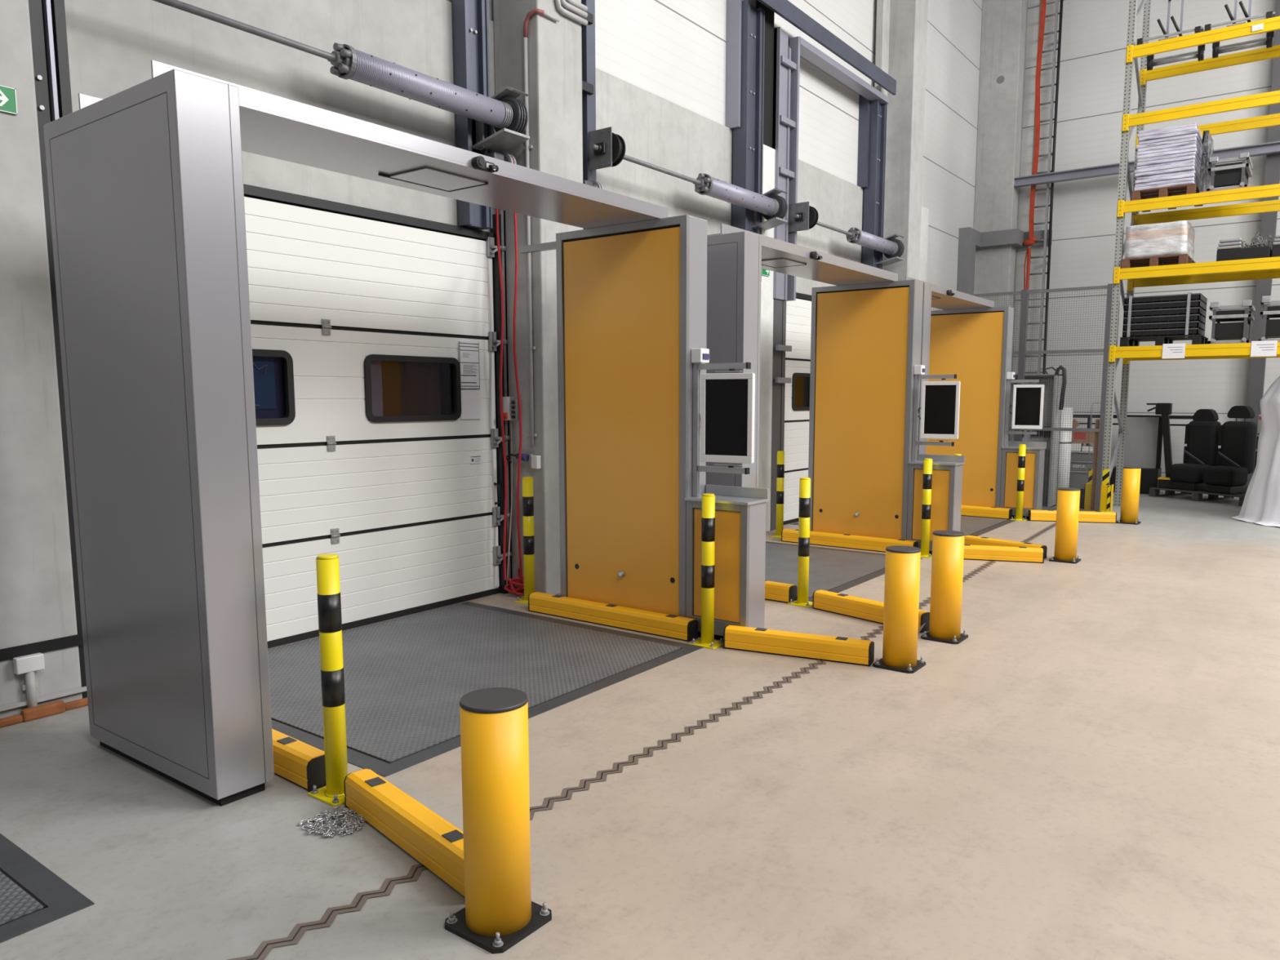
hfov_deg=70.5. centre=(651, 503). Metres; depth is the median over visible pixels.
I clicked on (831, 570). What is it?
dock leveller
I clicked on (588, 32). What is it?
track
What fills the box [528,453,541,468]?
power socket
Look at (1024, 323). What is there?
mesh fence
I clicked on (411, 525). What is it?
door
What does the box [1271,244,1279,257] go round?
box
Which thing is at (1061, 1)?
cable
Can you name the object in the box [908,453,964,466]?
countertop
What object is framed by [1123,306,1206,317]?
crate
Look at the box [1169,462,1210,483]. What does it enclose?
cushion
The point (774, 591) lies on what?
barrier
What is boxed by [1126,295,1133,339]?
strap
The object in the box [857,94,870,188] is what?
trim
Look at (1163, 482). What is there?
tool case
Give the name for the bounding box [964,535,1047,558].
barrier
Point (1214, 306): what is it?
post
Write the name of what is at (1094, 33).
wall
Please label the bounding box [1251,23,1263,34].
label
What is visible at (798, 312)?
door
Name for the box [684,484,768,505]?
countertop
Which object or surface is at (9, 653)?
baseboard
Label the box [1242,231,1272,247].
wire tangle
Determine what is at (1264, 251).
box
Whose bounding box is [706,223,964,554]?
portal
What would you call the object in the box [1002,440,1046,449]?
countertop
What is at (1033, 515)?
barrier
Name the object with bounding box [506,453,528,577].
plug
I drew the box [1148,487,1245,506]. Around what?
pallet
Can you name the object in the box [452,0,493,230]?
track
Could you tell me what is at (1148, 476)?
box
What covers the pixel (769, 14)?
trim
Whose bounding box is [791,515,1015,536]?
dock leveller
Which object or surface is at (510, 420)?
cord
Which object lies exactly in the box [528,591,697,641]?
barrier
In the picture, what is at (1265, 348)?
label
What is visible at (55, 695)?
duct
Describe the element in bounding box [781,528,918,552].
barrier
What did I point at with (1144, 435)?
leaning board
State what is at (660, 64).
wall
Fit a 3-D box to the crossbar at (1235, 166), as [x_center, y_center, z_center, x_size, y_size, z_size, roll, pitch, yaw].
[7.794,-4.491,12.188,0.360,0.053,0.630,5,8,36]
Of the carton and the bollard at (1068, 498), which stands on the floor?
the bollard at (1068, 498)
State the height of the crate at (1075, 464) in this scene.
0.148 m
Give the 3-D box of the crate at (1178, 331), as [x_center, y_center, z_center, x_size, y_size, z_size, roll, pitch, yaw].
[7.273,-2.408,12.859,0.920,0.090,0.872,5,8,36]
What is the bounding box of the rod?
[1087,402,1100,482]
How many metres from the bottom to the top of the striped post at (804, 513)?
1.045 m
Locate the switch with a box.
[502,396,514,420]
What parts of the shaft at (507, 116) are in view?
rod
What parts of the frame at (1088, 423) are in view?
leg, rail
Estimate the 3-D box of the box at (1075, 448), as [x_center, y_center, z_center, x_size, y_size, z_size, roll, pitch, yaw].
[6.494,-0.869,13.840,0.160,0.120,0.200,5,8,36]
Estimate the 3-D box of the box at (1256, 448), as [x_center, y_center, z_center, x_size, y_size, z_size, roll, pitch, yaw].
[9.318,-0.590,13.550,0.470,0.478,0.370,5,8,36]
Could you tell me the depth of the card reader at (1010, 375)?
12.56 m
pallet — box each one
[1120,253,1195,268]
[1120,334,1208,346]
[1131,183,1203,212]
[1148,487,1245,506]
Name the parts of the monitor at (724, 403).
rail, arm, arm, hinge plate, hinge plate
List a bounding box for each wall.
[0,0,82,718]
[64,0,982,416]
[1011,0,1279,477]
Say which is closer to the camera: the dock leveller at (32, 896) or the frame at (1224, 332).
the dock leveller at (32, 896)
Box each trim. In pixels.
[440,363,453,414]
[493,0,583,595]
[724,0,755,129]
[755,0,774,147]
[758,144,775,532]
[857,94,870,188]
[874,0,890,261]
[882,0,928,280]
[919,205,928,281]
[956,226,1052,294]
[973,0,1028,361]
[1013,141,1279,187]
[1245,0,1279,484]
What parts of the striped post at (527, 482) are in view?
plate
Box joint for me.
[226,508,1083,959]
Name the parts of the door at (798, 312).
panel, panel, panel, panel, pane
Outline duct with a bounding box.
[0,686,86,711]
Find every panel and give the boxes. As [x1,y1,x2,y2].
[1213,171,1247,187]
[1214,321,1249,340]
[1265,319,1279,338]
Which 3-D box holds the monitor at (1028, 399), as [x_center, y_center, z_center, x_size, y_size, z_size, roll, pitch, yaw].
[5.141,-1.251,12.503,0.497,0.930,0.114,5,8,36]
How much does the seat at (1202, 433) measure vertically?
1.330 m
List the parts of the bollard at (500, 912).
plate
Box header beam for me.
[757,0,896,104]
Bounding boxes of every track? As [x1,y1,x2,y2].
[28,0,87,698]
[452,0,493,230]
[490,208,511,593]
[581,0,596,229]
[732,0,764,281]
[769,26,799,530]
[862,99,887,269]
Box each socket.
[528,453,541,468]
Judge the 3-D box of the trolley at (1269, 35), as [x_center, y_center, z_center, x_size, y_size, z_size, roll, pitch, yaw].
[7.752,-6.654,11.860,0.760,1.256,0.709,5,8,36]
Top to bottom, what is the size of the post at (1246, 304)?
0.535 m
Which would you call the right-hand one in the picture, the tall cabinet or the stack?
the stack
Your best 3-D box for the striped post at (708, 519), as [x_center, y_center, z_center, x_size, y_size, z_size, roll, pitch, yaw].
[0.385,0.452,6.184,0.200,1.045,0.160,5,8,36]
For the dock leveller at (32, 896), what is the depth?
3.10 m
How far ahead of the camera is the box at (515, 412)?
7.62 m
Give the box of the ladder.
[1025,0,1059,373]
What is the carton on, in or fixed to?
on the pallet at (1180, 259)
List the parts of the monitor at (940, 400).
rail, arm, arm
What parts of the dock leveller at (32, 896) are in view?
deck plate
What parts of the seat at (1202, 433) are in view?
backrest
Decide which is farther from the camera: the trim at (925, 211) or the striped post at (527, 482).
the trim at (925, 211)
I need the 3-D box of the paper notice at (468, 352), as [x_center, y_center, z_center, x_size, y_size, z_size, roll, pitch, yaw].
[-1.493,-1.132,7.419,0.010,0.385,0.211,5,8,36]
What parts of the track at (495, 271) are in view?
angle rail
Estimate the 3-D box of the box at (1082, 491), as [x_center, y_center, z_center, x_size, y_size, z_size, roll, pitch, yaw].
[6.585,-0.094,13.903,0.400,0.300,0.380,5,8,36]
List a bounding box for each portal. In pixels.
[43,59,768,806]
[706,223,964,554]
[905,275,1046,519]
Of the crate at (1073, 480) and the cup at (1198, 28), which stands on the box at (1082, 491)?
the crate at (1073, 480)
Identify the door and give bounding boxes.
[243,183,512,648]
[783,292,811,524]
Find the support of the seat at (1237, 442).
on the pallet at (1197, 495)
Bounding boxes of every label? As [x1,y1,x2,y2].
[470,454,481,463]
[1161,342,1185,358]
[1250,340,1277,356]
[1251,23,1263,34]
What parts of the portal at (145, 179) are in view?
sensor knob, amber panel, panel frame, console frame, amber panel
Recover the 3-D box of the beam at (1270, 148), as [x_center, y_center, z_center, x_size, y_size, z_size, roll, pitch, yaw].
[10.059,-5.700,14.873,8.100,0.500,0.160,5,8,36]
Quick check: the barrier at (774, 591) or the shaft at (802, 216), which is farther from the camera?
the shaft at (802, 216)
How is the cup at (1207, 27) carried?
on the trolley at (1269, 35)
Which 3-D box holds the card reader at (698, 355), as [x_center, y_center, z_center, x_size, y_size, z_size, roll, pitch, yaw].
[0.342,-1.032,6.314,0.090,0.098,0.110,5,8,36]
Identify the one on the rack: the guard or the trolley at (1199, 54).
the trolley at (1199, 54)
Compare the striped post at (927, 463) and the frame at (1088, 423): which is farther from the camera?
the frame at (1088, 423)
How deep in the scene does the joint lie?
3.87 m
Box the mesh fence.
[933,283,1112,511]
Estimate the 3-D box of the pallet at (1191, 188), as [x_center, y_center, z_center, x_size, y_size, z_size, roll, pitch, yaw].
[7.239,-4.279,12.694,0.760,0.130,1.000,5,8,36]
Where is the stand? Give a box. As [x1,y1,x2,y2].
[1146,403,1172,477]
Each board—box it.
[1124,417,1162,468]
[1200,186,1253,192]
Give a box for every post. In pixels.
[307,553,347,806]
[514,476,534,604]
[688,493,723,648]
[768,450,784,537]
[787,477,813,607]
[920,458,932,558]
[1009,444,1027,521]
[1090,419,1099,510]
[1208,156,1218,189]
[1209,301,1219,342]
[1240,152,1248,186]
[1241,299,1252,341]
[1261,295,1271,340]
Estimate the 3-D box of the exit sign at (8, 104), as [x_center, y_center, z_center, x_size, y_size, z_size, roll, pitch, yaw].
[-3.307,-2.030,4.498,0.016,0.125,0.260,5,8,36]
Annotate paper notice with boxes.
[458,341,479,389]
[460,390,480,419]
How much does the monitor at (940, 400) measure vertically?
0.930 m
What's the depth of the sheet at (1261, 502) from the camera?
12.10 m
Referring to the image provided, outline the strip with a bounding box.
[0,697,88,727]
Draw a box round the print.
[1074,432,1085,439]
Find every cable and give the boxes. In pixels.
[1022,0,1046,289]
[1042,0,1062,373]
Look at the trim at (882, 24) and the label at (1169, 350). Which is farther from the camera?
the trim at (882, 24)
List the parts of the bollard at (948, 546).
plate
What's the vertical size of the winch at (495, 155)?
0.199 m
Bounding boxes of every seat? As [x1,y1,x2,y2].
[1169,408,1221,490]
[1203,405,1257,493]
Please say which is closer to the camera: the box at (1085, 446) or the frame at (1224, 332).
the frame at (1224, 332)
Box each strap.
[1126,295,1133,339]
[1184,292,1192,337]
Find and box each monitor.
[692,362,755,496]
[911,374,960,461]
[1004,379,1044,446]
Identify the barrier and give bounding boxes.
[271,728,325,791]
[343,768,465,897]
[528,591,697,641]
[723,625,874,666]
[764,580,797,603]
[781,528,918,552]
[812,590,929,632]
[960,505,1012,519]
[963,544,1044,563]
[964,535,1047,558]
[1027,509,1116,523]
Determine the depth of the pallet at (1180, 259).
12.62 m
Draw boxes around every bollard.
[444,687,551,953]
[872,545,925,673]
[920,530,968,644]
[1048,487,1080,564]
[1116,466,1141,524]
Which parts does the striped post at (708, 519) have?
plate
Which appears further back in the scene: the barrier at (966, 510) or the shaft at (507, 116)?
the barrier at (966, 510)
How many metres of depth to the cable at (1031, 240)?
16.96 m
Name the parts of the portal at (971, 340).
amber panel, panel frame, amber panel, console frame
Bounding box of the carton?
[1124,220,1195,259]
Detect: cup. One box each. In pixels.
[1136,37,1142,45]
[1194,26,1201,33]
[1204,23,1211,31]
[1266,10,1273,18]
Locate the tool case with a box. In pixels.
[1157,476,1173,488]
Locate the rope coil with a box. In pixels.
[504,568,524,595]
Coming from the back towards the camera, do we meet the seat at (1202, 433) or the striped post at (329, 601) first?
the seat at (1202, 433)
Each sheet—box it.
[1199,130,1213,192]
[1231,375,1279,526]
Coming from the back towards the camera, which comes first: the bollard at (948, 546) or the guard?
the guard
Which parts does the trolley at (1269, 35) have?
grip arm, rail, grip arm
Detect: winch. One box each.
[484,151,516,164]
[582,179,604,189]
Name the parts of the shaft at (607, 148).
mounting plate, rod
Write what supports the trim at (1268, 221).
attached to the wall at (1094, 33)
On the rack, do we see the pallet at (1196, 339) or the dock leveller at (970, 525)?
the pallet at (1196, 339)
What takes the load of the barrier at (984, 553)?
on the floor
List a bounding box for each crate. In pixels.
[1069,470,1097,488]
[1070,460,1097,471]
[1071,451,1093,461]
[1122,320,1205,331]
[1122,328,1204,337]
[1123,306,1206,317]
[1123,314,1205,324]
[1124,293,1207,304]
[1124,300,1206,311]
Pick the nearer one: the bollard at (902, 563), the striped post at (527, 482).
the bollard at (902, 563)
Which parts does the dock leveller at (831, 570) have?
deck plate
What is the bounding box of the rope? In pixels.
[495,156,523,591]
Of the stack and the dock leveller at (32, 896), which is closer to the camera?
the dock leveller at (32, 896)
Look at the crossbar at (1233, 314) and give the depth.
12.07 m
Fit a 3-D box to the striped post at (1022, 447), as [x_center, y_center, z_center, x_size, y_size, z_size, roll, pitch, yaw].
[5.071,-0.294,12.438,0.200,1.045,0.160,5,8,36]
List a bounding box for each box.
[13,653,44,707]
[511,399,519,419]
[1071,418,1099,443]
[1071,443,1083,451]
[1079,488,1084,508]
[1081,445,1093,451]
[1109,466,1161,493]
[1216,245,1271,261]
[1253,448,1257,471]
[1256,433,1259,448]
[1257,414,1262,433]
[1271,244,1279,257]
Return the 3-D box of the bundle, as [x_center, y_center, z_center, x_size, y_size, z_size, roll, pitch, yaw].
[-0.708,-4.788,7.260,0.044,1.799,0.535,5,8,36]
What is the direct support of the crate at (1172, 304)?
on the crate at (1193, 310)
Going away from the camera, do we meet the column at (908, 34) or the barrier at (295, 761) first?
the barrier at (295, 761)
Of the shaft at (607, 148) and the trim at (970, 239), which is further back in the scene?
the trim at (970, 239)
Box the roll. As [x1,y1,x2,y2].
[1056,408,1073,506]
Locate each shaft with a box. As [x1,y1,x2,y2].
[152,0,529,154]
[588,126,787,231]
[787,201,904,266]
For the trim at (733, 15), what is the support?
attached to the wall at (660, 64)
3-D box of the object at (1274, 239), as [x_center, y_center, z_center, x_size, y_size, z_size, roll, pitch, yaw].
[8.428,-3.429,11.907,0.380,0.038,0.870,5,8,36]
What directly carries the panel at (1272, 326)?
on the frame at (1271, 327)
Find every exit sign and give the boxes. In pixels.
[0,84,17,115]
[761,268,769,276]
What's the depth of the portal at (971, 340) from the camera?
12.72 m
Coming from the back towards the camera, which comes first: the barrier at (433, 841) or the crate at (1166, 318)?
the crate at (1166, 318)
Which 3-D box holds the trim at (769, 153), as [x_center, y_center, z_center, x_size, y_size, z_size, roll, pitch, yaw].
[1.333,-1.954,11.122,0.180,4.660,0.340,5,8,36]
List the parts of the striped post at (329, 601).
plate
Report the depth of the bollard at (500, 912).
2.83 m
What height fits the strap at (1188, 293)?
0.600 m
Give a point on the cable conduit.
(527, 147)
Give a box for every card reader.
[691,348,709,363]
[914,364,924,374]
[1006,372,1015,379]
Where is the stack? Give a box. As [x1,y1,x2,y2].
[1133,122,1202,198]
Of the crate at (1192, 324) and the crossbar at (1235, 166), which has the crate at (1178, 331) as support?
the crate at (1192, 324)
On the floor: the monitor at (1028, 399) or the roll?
the roll
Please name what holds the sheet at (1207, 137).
hanging from the stack
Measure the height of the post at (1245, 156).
0.415 m
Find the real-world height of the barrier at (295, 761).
0.149 m
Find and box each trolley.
[1136,0,1205,71]
[1204,0,1275,58]
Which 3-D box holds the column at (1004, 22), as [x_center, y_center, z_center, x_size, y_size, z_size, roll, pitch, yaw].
[6.678,-5.909,17.510,0.720,11.000,0.450,5,8,36]
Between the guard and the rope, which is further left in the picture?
the rope
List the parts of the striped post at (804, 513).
plate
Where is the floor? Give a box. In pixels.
[0,489,1279,959]
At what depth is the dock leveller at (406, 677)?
5.63 m
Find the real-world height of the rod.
1.606 m
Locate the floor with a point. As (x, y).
(1092, 772)
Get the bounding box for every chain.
[297,804,367,837]
[917,623,924,633]
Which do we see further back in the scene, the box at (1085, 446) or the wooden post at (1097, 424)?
the box at (1085, 446)
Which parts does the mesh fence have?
post, post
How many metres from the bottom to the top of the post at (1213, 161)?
0.415 m
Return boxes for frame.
[1073,414,1193,493]
[1206,152,1253,191]
[1207,299,1255,343]
[1257,295,1279,342]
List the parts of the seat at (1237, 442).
backrest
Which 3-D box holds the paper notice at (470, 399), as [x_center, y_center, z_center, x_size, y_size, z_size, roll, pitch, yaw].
[-1.492,-0.817,7.458,0.008,0.240,0.215,5,8,36]
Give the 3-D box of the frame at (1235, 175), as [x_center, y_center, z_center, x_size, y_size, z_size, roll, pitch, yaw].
[7.790,-4.394,12.195,0.460,0.440,0.722,5,8,36]
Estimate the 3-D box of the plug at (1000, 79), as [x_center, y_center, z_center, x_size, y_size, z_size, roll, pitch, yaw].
[6.573,-7.990,17.055,0.138,0.138,0.005,5,8,36]
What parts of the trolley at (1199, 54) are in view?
grip arm, rail, grip arm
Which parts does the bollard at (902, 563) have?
plate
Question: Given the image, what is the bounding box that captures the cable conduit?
[523,8,544,444]
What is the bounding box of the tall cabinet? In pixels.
[1008,364,1066,510]
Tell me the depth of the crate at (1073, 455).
13.67 m
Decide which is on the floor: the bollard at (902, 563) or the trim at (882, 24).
the bollard at (902, 563)
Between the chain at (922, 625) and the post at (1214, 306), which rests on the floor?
the chain at (922, 625)
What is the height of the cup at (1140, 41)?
0.090 m
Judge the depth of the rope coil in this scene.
7.73 m
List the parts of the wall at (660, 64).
sandwich panel, sandwich panel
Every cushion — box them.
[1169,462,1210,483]
[1203,465,1248,486]
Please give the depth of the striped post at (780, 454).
10.95 m
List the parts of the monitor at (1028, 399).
rail, arm, arm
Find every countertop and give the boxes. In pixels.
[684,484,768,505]
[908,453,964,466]
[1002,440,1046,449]
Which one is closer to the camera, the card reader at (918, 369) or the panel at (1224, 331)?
the card reader at (918, 369)
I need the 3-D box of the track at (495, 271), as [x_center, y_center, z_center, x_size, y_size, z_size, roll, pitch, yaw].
[-1.280,-1.013,7.708,0.079,3.600,0.093,5,8,36]
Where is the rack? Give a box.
[1101,0,1279,506]
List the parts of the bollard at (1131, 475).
plate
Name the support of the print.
attached to the cardboard box at (1086, 434)
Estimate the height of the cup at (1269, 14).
0.090 m
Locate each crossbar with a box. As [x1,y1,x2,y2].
[1214,161,1247,174]
[1216,310,1249,319]
[1266,306,1279,315]
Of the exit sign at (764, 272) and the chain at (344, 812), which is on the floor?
the chain at (344, 812)
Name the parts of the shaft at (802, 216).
mounting plate, rod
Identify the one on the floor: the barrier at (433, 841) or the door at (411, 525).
the barrier at (433, 841)
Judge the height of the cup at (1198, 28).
0.090 m
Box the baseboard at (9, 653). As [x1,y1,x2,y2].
[0,633,83,661]
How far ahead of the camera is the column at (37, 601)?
4.74 m
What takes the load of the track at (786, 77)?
attached to the wall at (660, 64)
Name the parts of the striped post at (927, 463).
plate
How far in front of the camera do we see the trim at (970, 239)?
17.07 m
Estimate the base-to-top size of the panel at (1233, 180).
0.158 m
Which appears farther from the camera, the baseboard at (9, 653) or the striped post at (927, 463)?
the striped post at (927, 463)
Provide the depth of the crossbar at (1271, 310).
11.79 m
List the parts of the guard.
striped plate, striped plate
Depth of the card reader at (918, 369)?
9.70 m
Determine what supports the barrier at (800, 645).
on the floor
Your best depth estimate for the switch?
7.66 m
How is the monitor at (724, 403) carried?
on the portal at (145, 179)
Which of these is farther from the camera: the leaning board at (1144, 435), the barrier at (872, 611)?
the leaning board at (1144, 435)
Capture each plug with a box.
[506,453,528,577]
[996,75,1004,83]
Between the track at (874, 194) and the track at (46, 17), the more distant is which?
the track at (874, 194)
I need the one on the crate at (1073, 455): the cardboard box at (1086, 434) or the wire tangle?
the cardboard box at (1086, 434)
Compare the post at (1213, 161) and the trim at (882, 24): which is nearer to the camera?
the post at (1213, 161)
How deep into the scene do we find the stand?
15.56 m
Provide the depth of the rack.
12.56 m
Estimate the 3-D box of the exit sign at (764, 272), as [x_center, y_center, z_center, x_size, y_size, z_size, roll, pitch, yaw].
[1.369,-2.805,10.906,0.016,0.110,0.200,5,8,36]
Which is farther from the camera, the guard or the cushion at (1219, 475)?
the cushion at (1219, 475)
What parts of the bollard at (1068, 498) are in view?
plate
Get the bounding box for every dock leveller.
[0,833,94,942]
[267,601,702,777]
[764,541,921,601]
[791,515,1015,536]
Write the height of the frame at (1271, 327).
0.600 m
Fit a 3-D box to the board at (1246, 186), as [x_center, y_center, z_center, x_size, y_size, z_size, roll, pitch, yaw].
[7.788,-4.165,12.219,0.580,0.016,0.830,5,8,36]
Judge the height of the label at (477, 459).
0.070 m
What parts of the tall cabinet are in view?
mounting plate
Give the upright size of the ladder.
10.200 m
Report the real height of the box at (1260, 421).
0.278 m
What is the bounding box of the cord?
[506,420,512,587]
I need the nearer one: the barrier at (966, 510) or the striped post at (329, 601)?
the striped post at (329, 601)
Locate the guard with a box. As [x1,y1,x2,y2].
[1083,468,1113,511]
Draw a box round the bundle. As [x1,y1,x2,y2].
[543,0,587,25]
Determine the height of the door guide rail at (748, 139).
3.060 m
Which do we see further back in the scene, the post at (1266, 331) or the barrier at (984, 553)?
the post at (1266, 331)
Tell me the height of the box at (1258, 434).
0.218 m
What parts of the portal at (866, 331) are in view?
amber panel, panel frame, console frame, amber panel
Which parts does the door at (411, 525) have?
panel, panel, panel, panel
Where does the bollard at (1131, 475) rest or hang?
on the floor

